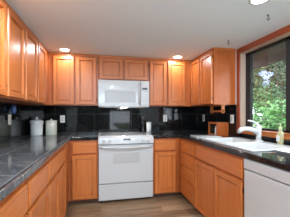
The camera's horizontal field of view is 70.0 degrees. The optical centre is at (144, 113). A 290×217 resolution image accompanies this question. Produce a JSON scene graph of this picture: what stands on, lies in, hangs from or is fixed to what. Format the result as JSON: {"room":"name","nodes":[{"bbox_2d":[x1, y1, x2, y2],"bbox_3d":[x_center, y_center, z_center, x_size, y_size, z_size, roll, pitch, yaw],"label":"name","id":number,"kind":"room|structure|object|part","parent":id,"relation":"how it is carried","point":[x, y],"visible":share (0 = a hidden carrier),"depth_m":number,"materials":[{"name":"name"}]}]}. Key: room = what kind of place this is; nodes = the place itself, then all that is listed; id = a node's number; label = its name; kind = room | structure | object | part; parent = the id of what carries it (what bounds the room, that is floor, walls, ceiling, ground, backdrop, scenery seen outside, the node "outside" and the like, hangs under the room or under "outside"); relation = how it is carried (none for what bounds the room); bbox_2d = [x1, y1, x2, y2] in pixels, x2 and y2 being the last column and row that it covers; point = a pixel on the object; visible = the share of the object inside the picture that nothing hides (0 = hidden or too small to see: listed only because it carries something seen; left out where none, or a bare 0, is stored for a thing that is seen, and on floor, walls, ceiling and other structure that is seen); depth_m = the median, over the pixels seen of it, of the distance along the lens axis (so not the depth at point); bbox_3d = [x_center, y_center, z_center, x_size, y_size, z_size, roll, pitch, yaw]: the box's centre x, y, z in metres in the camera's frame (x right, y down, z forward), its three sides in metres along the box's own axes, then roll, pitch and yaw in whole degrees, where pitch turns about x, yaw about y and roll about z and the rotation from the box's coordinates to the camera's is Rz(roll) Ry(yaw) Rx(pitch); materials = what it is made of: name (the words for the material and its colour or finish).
{"room":"kitchen","nodes":[
{"label":"kitchen","id":0,"kind":"room"},
{"bbox_2d":[65,188,203,216],"bbox_3d":[0.293,1.260,0.425,3.030,0.080,6.510,0,0,-12],"label":"floor","id":1,"kind":"structure","parent":0,"point":[174,205],"depth_m":2.67,"materials":[{"name":"brown wood"}]},
{"bbox_2d":[0,182,28,216],"bbox_3d":[-0.874,0.784,0.687,0.652,0.870,0.808,0,0,-12],"label":"base cabinet","id":2,"kind":"object","parent":1,"relation":"on","point":[15,204],"visible":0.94,"depth_m":0.99,"materials":[{"name":"brown wood"}]},
{"bbox_2d":[24,163,48,216],"bbox_3d":[-1.006,0.784,1.308,0.652,0.870,0.458,0,0,-12],"label":"base cabinet","id":3,"kind":"object","parent":1,"relation":"on","point":[38,192],"visible":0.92,"depth_m":1.34,"materials":[{"name":"brown wood"}]},
{"bbox_3d":[-0.699,0.844,1.374,0.024,0.583,0.428,0,0,-12],"label":"door","id":4,"kind":"part","parent":3,"relation":"part of","materials":[{"name":"brown wood"}]},
{"bbox_2d":[46,142,68,216],"bbox_3d":[-1.175,0.784,2.106,0.652,0.870,1.168,0,0,-12],"label":"base cabinet","id":5,"kind":"object","parent":1,"relation":"on","point":[58,184],"visible":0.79,"depth_m":1.97,"materials":[{"name":"brown wood"}]},
{"bbox_3d":[-0.788,0.844,1.795,0.024,0.583,0.370,0,0,-12],"label":"door","id":6,"kind":"part","parent":5,"relation":"part of","materials":[{"name":"brown wood"}]},
{"bbox_3d":[-0.831,0.456,1.986,0.020,0.148,0.760,0,0,-12],"label":"drawer","id":7,"kind":"part","parent":5,"relation":"part of","materials":[{"name":"brown wood"}]},
{"bbox_3d":[-0.870,0.844,2.177,0.024,0.583,0.370,0,0,-12],"label":"door","id":8,"kind":"part","parent":5,"relation":"part of","materials":[{"name":"brown wood"}]},
{"bbox_2d":[68,140,98,203],"bbox_3d":[-1.188,0.784,2.998,0.998,0.870,0.635,0,0,-12],"label":"base cabinet","id":9,"kind":"object","parent":1,"relation":"on","point":[83,154],"visible":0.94,"depth_m":2.77,"materials":[{"name":"brown wood"}]},
{"bbox_2d":[0,133,98,201],"bbox_3d":[-0.929,0.330,1.805,0.987,0.045,3.077,0,0,-12],"label":"countertop","id":10,"kind":"structure","parent":9,"relation":"on","point":[20,158],"depth_m":1.61,"materials":[{"name":"stone"}]},
{"bbox_2d":[30,117,43,135],"bbox_3d":[-1.553,0.175,2.967,0.188,0.267,0.180,0,0,-12],"label":"canister","id":11,"kind":"object","parent":10,"relation":"on","point":[36,125],"visible":0.99,"depth_m":2.90,"materials":[{"name":"white ceramic"}]},
{"bbox_3d":[-1.553,0.077,2.967,0.180,0.071,0.180,0,0,-12],"label":"lid","id":12,"kind":"part","parent":11,"relation":"part of","materials":[{"name":"white ceramic"}]},
{"bbox_2d":[45,119,56,134],"bbox_3d":[-1.388,0.189,3.068,0.160,0.238,0.160,0,0,-12],"label":"canister","id":13,"kind":"object","parent":10,"relation":"on","point":[51,125],"visible":0.95,"depth_m":3.00,"materials":[{"name":"beige ceramic"}]},
{"bbox_3d":[-0.809,0.456,2.768,0.315,0.148,0.020,0,0,-12],"label":"drawer","id":14,"kind":"part","parent":9,"relation":"part of","materials":[{"name":"brown wood"}]},
{"bbox_3d":[-0.808,0.844,2.766,0.315,0.583,0.024,0,0,-12],"label":"door","id":15,"kind":"part","parent":9,"relation":"part of","materials":[{"name":"brown wood"}]},
{"bbox_2d":[98,132,153,201],"bbox_3d":[-0.316,0.761,3.146,0.763,0.918,0.706,0,0,-12],"label":"stove","id":16,"kind":"object","parent":1,"relation":"on","point":[125,158],"visible":0.98,"depth_m":2.86,"materials":[{"name":"white metal"}]},
{"bbox_2d":[98,132,152,136],"bbox_3d":[-0.324,0.316,3.188,0.763,0.022,0.621,0,0,-12],"label":"cooktop","id":17,"kind":"object","parent":16,"relation":"in","point":[102,134],"depth_m":3.05,"materials":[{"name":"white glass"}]},
{"bbox_3d":[-0.258,0.685,2.878,0.755,0.520,0.043,0,0,-12],"label":"oven door","id":18,"kind":"part","parent":16,"relation":"part of","materials":[{"name":"white metal"}]},
{"bbox_3d":[-0.248,0.455,2.830,0.715,0.031,0.062,0,0,-12],"label":"handle","id":19,"kind":"part","parent":16,"relation":"part of","materials":[{"name":"white metal"}]},
{"bbox_3d":[-0.258,1.067,2.876,0.755,0.217,0.046,0,0,-12],"label":"drawer","id":20,"kind":"part","parent":16,"relation":"part of","materials":[{"name":"white metal"}]},
{"bbox_3d":[-0.257,0.364,2.869,0.763,0.111,0.062,0,0,-12],"label":"control panel","id":21,"kind":"part","parent":16,"relation":"part of","materials":[{"name":"white metal"}]},
{"bbox_2d":[141,116,144,131],"bbox_3d":[-0.034,0.166,3.469,0.072,0.278,0.072,0,0,-12],"label":"pepper mill","id":22,"kind":"object","parent":16,"relation":"on","point":[142,117],"visible":0.91,"depth_m":3.45,"materials":[{"name":"black plastic"}]},
{"bbox_2d":[152,138,182,196],"bbox_3d":[0.571,0.784,3.372,1.057,0.870,0.635,0,0,-12],"label":"base cabinet","id":23,"kind":"object","parent":1,"relation":"on","point":[166,151],"visible":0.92,"depth_m":3.01,"materials":[{"name":"brown wood"}]},
{"bbox_3d":[0.293,0.456,3.003,0.312,0.148,0.020,0,0,-12],"label":"drawer","id":24,"kind":"part","parent":23,"relation":"part of","materials":[{"name":"brown wood"}]},
{"bbox_3d":[0.294,0.844,3.001,0.312,0.583,0.024,0,0,-12],"label":"door","id":25,"kind":"part","parent":23,"relation":"part of","materials":[{"name":"brown wood"}]},
{"bbox_2d":[146,131,289,171],"bbox_3d":[0.780,0.330,2.362,1.046,0.045,2.697,0,0,-12],"label":"countertop","id":26,"kind":"structure","parent":23,"relation":"on","point":[271,158],"depth_m":1.77,"materials":[{"name":"stone"}]},
{"bbox_2d":[146,122,150,132],"bbox_3d":[0.063,0.220,3.479,0.084,0.176,0.084,0,0,-12],"label":"crock","id":27,"kind":"object","parent":26,"relation":"on","point":[148,124],"visible":0.96,"depth_m":3.44,"materials":[{"name":"white ceramic"}]},
{"bbox_2d":[190,135,220,137],"bbox_3d":[0.814,0.299,2.785,0.340,0.016,0.230,0,0,-8],"label":"cutting board","id":28,"kind":"object","parent":26,"relation":"on","point":[195,136],"visible":0.86,"depth_m":2.69,"materials":[{"name":"plastic"}]},
{"bbox_2d":[208,122,227,135],"bbox_3d":[1.077,0.214,3.056,0.177,0.188,0.250,0,0,-12],"label":"wooden box","id":29,"kind":"object","parent":26,"relation":"on","point":[221,127],"visible":0.93,"depth_m":2.94,"materials":[{"name":"brown wood"}]},
{"bbox_2d":[201,137,289,151],"bbox_3d":[1.035,0.398,2.165,0.525,0.208,0.885,0,0,-12],"label":"sink","id":30,"kind":"object","parent":26,"relation":"in","point":[251,145],"visible":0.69,"depth_m":2.14,"materials":[{"name":"ceramic"}]},
{"bbox_3d":[0.954,0.399,2.364,0.386,0.206,0.398,0,0,-12],"label":"bowl","id":31,"kind":"part","parent":30,"relation":"part of","materials":[{"name":"ceramic"}]},
{"bbox_3d":[1.042,0.399,1.951,0.386,0.206,0.398,0,0,-12],"label":"bowl","id":32,"kind":"part","parent":30,"relation":"part of","materials":[{"name":"ceramic"}]},
{"bbox_2d":[276,123,283,144],"bbox_3d":[1.310,0.193,2.006,0.066,0.202,0.058,0,0,-12],"label":"soap bottle","id":33,"kind":"object","parent":30,"relation":"on","point":[280,135],"visible":0.99,"depth_m":1.99,"materials":[{"name":"beige plastic"}]},
{"bbox_2d":[237,120,263,141],"bbox_3d":[1.128,0.179,2.233,0.299,0.231,0.100,0,0,-5],"label":"faucet","id":34,"kind":"object","parent":26,"relation":"on","point":[257,131],"visible":1,"depth_m":2.21,"materials":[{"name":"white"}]},
{"bbox_3d":[1.108,0.183,2.215,0.257,0.105,0.056,0,0,-12],"label":"spout","id":35,"kind":"part","parent":34,"relation":"part of","materials":[{"name":"white ceramic"}]},
{"bbox_2d":[273,149,289,154],"bbox_3d":[1.203,0.297,1.554,0.268,0.020,0.328,0,0,-12],"label":"tray","id":36,"kind":"object","parent":26,"relation":"on","point":[285,151],"visible":1,"depth_m":1.67,"materials":[{"name":"white ceramic"}]},
{"bbox_2d":[180,138,195,206],"bbox_3d":[0.876,0.784,2.873,0.667,0.870,0.521,0,0,-12],"label":"base cabinet","id":37,"kind":"object","parent":1,"relation":"on","point":[187,148],"visible":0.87,"depth_m":2.74,"materials":[{"name":"brown wood"}]},
{"bbox_3d":[0.568,1.026,2.770,0.020,0.218,0.423,0,0,-12],"label":"drawer","id":38,"kind":"part","parent":37,"relation":"part of","materials":[{"name":"brown wood"}]},
{"bbox_3d":[0.568,0.815,2.770,0.020,0.175,0.423,0,0,-12],"label":"drawer","id":39,"kind":"part","parent":37,"relation":"part of","materials":[{"name":"brown wood"}]},
{"bbox_3d":[0.568,0.628,2.770,0.020,0.167,0.423,0,0,-12],"label":"drawer","id":40,"kind":"part","parent":37,"relation":"part of","materials":[{"name":"brown wood"}]},
{"bbox_3d":[0.568,0.456,2.770,0.020,0.148,0.423,0,0,-12],"label":"drawer","id":41,"kind":"part","parent":37,"relation":"part of","materials":[{"name":"brown wood"}]},
{"bbox_2d":[195,143,244,216],"bbox_3d":[1.022,0.784,2.179,0.671,0.870,0.893,0,0,-12],"label":"base cabinet","id":42,"kind":"object","parent":1,"relation":"on","point":[219,175],"visible":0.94,"depth_m":2.04,"materials":[{"name":"brown wood"}]},
{"bbox_3d":[0.659,0.844,2.328,0.024,0.583,0.420,0,0,-12],"label":"door","id":43,"kind":"part","parent":42,"relation":"part of","materials":[{"name":"brown wood"}]},
{"bbox_3d":[0.707,0.456,2.112,0.020,0.148,0.863,0,0,-12],"label":"drawer","id":44,"kind":"part","parent":42,"relation":"part of","materials":[{"name":"brown wood"}]},
{"bbox_3d":[0.751,0.844,1.895,0.024,0.583,0.420,0,0,-12],"label":"door","id":45,"kind":"part","parent":42,"relation":"part of","materials":[{"name":"brown wood"}]},
{"bbox_2d":[244,158,289,216],"bbox_3d":[1.150,0.785,1.435,0.604,0.870,0.603,0,0,-12],"label":"dishwasher","id":46,"kind":"object","parent":1,"relation":"on","point":[266,187],"visible":0.9,"depth_m":1.45,"materials":[{"name":"white plastic"}]},
{"bbox_3d":[0.876,0.397,1.377,0.044,0.077,0.599,0,0,-12],"label":"control panel","id":47,"kind":"part","parent":46,"relation":"part of","materials":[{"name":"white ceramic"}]},
{"bbox_2d":[6,0,289,59],"bbox_3d":[0.293,-0.945,0.425,3.070,0.120,6.550,0,0,-12],"label":"ceiling","id":48,"kind":"structure","parent":0,"point":[161,29],"depth_m":2.05,"materials":[{"name":"paint"}]},
{"bbox_2d":[59,48,70,51],"bbox_3d":[-1.107,-0.881,2.852,0.156,0.007,0.156,0,0,-12],"label":"recessed light","id":49,"kind":"object","parent":48,"relation":"in","point":[60,49],"visible":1,"depth_m":2.83,"materials":[{"name":"white plastic"}]},
{"bbox_2d":[249,0,268,4],"bbox_3d":[0.887,-0.881,1.599,0.156,0.007,0.156,0,0,-12],"label":"recessed light","id":50,"kind":"object","parent":48,"relation":"in","point":[251,2],"visible":1,"depth_m":1.63,"materials":[{"name":"white plastic"}]},
{"bbox_3d":[0.887,-0.881,1.599,0.114,0.004,0.114,0,0,-12],"label":"bulb","id":51,"kind":"part","parent":50,"relation":"part of","materials":[{"name":"white"}]},
{"bbox_2d":[235,23,289,132],"bbox_3d":[1.736,0.168,0.732,0.120,2.105,6.310,0,0,-12],"label":"wall","id":52,"kind":"structure","parent":0,"point":[288,23],"depth_m":2.80,"materials":[{"name":"paint"}]},
{"bbox_2d":[191,49,234,105],"bbox_3d":[0.987,-0.505,3.117,0.350,0.757,0.688,0,0,-12],"label":"upper cabinet","id":53,"kind":"object","parent":52,"relation":"attached to","point":[213,73],"visible":0.99,"depth_m":2.80,"materials":[{"name":"brown wood"}]},
{"bbox_3d":[0.791,-0.489,3.256,0.024,0.701,0.300,0,0,-12],"label":"door","id":54,"kind":"part","parent":53,"relation":"part of","materials":[{"name":"brown wood"}]},
{"bbox_3d":[0.862,-0.489,2.923,0.024,0.701,0.327,0,0,-12],"label":"door","id":55,"kind":"part","parent":53,"relation":"part of","materials":[{"name":"brown wood"}]},
{"bbox_2d":[210,105,225,112],"bbox_3d":[1.030,-0.068,2.949,0.090,0.116,0.300,0,0,-12],"label":"paper towel holder","id":56,"kind":"object","parent":53,"relation":"attached to","point":[222,110],"visible":1,"depth_m":2.90,"materials":[{"name":"brown wood"}]},
{"bbox_2d":[191,47,235,61],"bbox_3d":[0.997,-0.871,3.108,0.333,0.028,0.690,0,0,-12],"label":"crown molding","id":57,"kind":"structure","parent":52,"relation":"attached to","point":[213,48],"depth_m":2.79,"materials":[{"name":"brown wood"}]},
{"bbox_2d":[237,53,239,131],"bbox_3d":[1.238,-0.276,2.740,0.018,1.038,0.054,0,0,-12],"label":"trim","id":58,"kind":"structure","parent":52,"relation":"attached to","point":[238,55],"depth_m":2.73,"materials":[{"name":"brown wood"}]},
{"bbox_2d":[200,105,289,145],"bbox_3d":[1.307,0.091,2.429,0.011,0.434,2.809,0,0,-12],"label":"backsplash","id":59,"kind":"structure","parent":52,"relation":"attached to","point":[229,109],"depth_m":2.95,"materials":[{"name":"tile"}]},
{"bbox_2d":[230,115,233,122],"bbox_3d":[1.204,0.070,2.868,0.009,0.116,0.072,0,0,-12],"label":"light switch","id":60,"kind":"object","parent":59,"relation":"attached to","point":[231,116],"visible":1,"depth_m":2.86,"materials":[{"name":"white plastic"}]},
{"bbox_2d":[237,24,289,53],"bbox_3d":[1.413,-0.829,1.921,0.018,0.068,1.730,0,0,-12],"label":"trim","id":61,"kind":"structure","parent":52,"relation":"attached to","point":[286,29],"depth_m":2.28,"materials":[{"name":"brown wood"}]},
{"bbox_2d":[240,32,289,126],"bbox_3d":[1.454,-0.298,1.943,0.072,0.993,1.596,0,0,-12],"label":"trim","id":62,"kind":"structure","parent":52,"relation":"attached to","point":[242,55],"depth_m":2.72,"materials":[{"name":"beige paint"}]},
{"bbox_2d":[241,131,289,139],"bbox_3d":[1.418,0.224,1.894,0.018,0.049,1.676,0,0,-12],"label":"trim","id":63,"kind":"structure","parent":52,"relation":"attached to","point":[266,134],"depth_m":2.23,"materials":[{"name":"brown wood"}]},
{"bbox_2d":[246,36,289,132],"bbox_3d":[1.510,-0.298,1.955,0.043,0.993,1.596,0,0,-12],"label":"window","id":64,"kind":"structure","parent":52,"relation":"in","point":[268,66],"depth_m":2.37,"materials":[{"name":"clear glass"}]},
{"bbox_2d":[262,130,289,134],"bbox_3d":[1.439,0.196,1.940,0.102,0.007,1.596,0,0,-12],"label":"trim","id":65,"kind":"structure","parent":52,"relation":"attached to","point":[262,130],"depth_m":2.20,"materials":[{"name":"brown wood"}]},
{"bbox_3d":[-0.375,0.167,3.570,3.070,2.105,0.120,0,0,-12],"label":"wall","id":66,"kind":"structure","parent":0,"visible":0},
{"bbox_2d":[33,106,199,133],"bbox_3d":[-0.362,-0.081,3.505,2.806,0.858,0.011,0,0,-12],"label":"backsplash","id":67,"kind":"structure","parent":66,"relation":"attached to","point":[78,119],"depth_m":3.47,"materials":[{"name":"tile"}]},
{"bbox_2d":[60,115,64,122],"bbox_3d":[-1.313,0.080,3.293,0.072,0.116,0.008,0,0,-12],"label":"wall outlet","id":68,"kind":"object","parent":67,"relation":"attached to","point":[62,117],"visible":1,"depth_m":3.29,"materials":[{"name":"white plastic"}]},
{"bbox_2d":[98,57,147,80],"bbox_3d":[-0.352,-0.700,3.329,0.771,0.369,0.335,0,0,-12],"label":"upper cabinet","id":69,"kind":"object","parent":66,"relation":"attached to","point":[108,68],"visible":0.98,"depth_m":3.17,"materials":[{"name":"brown wood"}]},
{"bbox_3d":[-0.514,-0.683,3.136,0.351,0.313,0.024,0,0,-12],"label":"door","id":70,"kind":"part","parent":69,"relation":"part of","materials":[{"name":"brown wood"}]},
{"bbox_2d":[98,79,148,107],"bbox_3d":[-0.344,-0.302,3.275,0.768,0.413,0.441,0,0,-12],"label":"microwave","id":71,"kind":"object","parent":69,"relation":"attached to","point":[111,93],"visible":1,"depth_m":3.10,"materials":[{"name":"white plastic"}]},
{"bbox_3d":[-0.003,-0.304,3.180,0.139,0.397,0.028,0,0,-12],"label":"control panel","id":72,"kind":"part","parent":71,"relation":"part of","materials":[{"name":"white plastic"}]},
{"bbox_3d":[-0.141,-0.683,3.215,0.362,0.313,0.024,0,0,-12],"label":"door","id":73,"kind":"part","parent":69,"relation":"part of","materials":[{"name":"brown wood"}]},
{"bbox_2d":[148,60,208,106],"bbox_3d":[0.542,-0.505,3.519,1.053,0.757,0.335,0,0,-12],"label":"upper cabinet","id":74,"kind":"object","parent":66,"relation":"attached to","point":[169,81],"visible":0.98,"depth_m":3.33,"materials":[{"name":"brown wood"}]},
{"bbox_3d":[0.210,-0.489,3.289,0.274,0.701,0.024,0,0,-12],"label":"door","id":75,"kind":"part","parent":74,"relation":"part of","materials":[{"name":"brown wood"}]},
{"bbox_3d":[0.511,-0.489,3.353,0.290,0.701,0.024,0,0,-12],"label":"door","id":76,"kind":"part","parent":74,"relation":"part of","materials":[{"name":"brown wood"}]},
{"bbox_3d":[-1.150,0.167,0.119,0.120,2.105,6.310,0,0,-12],"label":"wall","id":77,"kind":"structure","parent":0,"visible":0},
{"bbox_2d":[0,0,6,97],"bbox_3d":[-1.144,-0.505,1.177,0.330,0.757,0.818,0,0,-12],"label":"upper cabinet","id":78,"kind":"object","parent":77,"relation":"attached to","point":[3,7],"visible":0.99,"depth_m":1.55,"materials":[{"name":"brown wood"}]},
{"bbox_2d":[3,0,48,53],"bbox_3d":[-1.147,-0.871,1.882,0.012,0.028,2.198,0,0,-12],"label":"crown molding","id":79,"kind":"structure","parent":78,"relation":"attached to","point":[4,1],"depth_m":1.98,"materials":[{"name":"brown wood"}]},
{"bbox_2d":[0,102,32,142],"bbox_3d":[-1.407,0.091,1.648,0.011,0.434,3.209,0,0,-12],"label":"backsplash","id":80,"kind":"structure","parent":77,"relation":"attached to","point":[19,127],"depth_m":2.54,"materials":[{"name":"tile"}]},
{"bbox_2d":[8,115,10,124],"bbox_3d":[-1.553,0.065,2.379,0.008,0.116,0.072,0,0,-12],"label":"wall outlet","id":81,"kind":"object","parent":80,"relation":"attached to","point":[9,116],"visible":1,"depth_m":2.36,"materials":[{"name":"white plastic"}]},
{"bbox_2d":[9,104,15,113],"bbox_3d":[-1.526,-0.058,2.395,0.066,0.105,0.064,0,0,-12],"label":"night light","id":82,"kind":"object","parent":80,"relation":"attached to","point":[12,110],"visible":1,"depth_m":2.38,"materials":[{"name":"blue plastic"}]},
{"bbox_2d":[0,7,37,102],"bbox_3d":[-1.312,-0.505,1.969,0.330,0.757,0.798,0,0,-12],"label":"upper cabinet","id":83,"kind":"object","parent":77,"relation":"attached to","point":[22,46],"visible":0.77,"depth_m":1.92,"materials":[{"name":"brown wood"}]},
{"bbox_3d":[-1.121,-0.489,1.806,0.024,0.701,0.370,0,0,-12],"label":"door","id":84,"kind":"part","parent":83,"relation":"part of","materials":[{"name":"brown wood"}]},
{"bbox_3d":[-1.204,-0.489,2.198,0.024,0.701,0.370,0,0,-12],"label":"door","id":85,"kind":"part","parent":83,"relation":"part of","materials":[{"name":"brown wood"}]},
{"bbox_2d":[13,42,47,104],"bbox_3d":[-1.457,-0.505,2.649,0.330,0.757,0.588,0,0,-12],"label":"upper cabinet","id":86,"kind":"object","parent":77,"relation":"attached to","point":[42,54],"visible":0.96,"depth_m":2.61,"materials":[{"name":"brown wood"}]},
{"bbox_3d":[-1.285,-0.489,2.579,0.024,0.701,0.350,0,0,-12],"label":"door","id":87,"kind":"part","parent":86,"relation":"part of","materials":[{"name":"brown wood"}]},
{"bbox_2d":[30,54,97,105],"bbox_3d":[-1.220,-0.505,3.145,0.998,0.757,0.335,0,0,-12],"label":"upper cabinet","id":88,"kind":"object","parent":77,"relation":"attached to","point":[72,80],"visible":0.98,"depth_m":3.02,"materials":[{"name":"brown wood"}]},
{"bbox_3d":[-1.176,-0.489,2.995,0.289,0.701,0.024,0,0,-12],"label":"door","id":89,"kind":"part","parent":88,"relation":"part of","materials":[{"name":"brown wood"}]},
{"bbox_3d":[-0.867,-0.489,3.061,0.289,0.701,0.024,0,0,-12],"label":"door","id":90,"kind":"part","parent":88,"relation":"part of","materials":[{"name":"brown wood"}]},
{"bbox_2d":[49,52,190,61],"bbox_3d":[-0.305,-0.871,3.190,2.204,0.028,0.012,0,0,-12],"label":"crown molding","id":91,"kind":"structure","parent":88,"relation":"attached to","point":[49,52],"depth_m":3.16,"materials":[{"name":"brown wood"}]}
]}

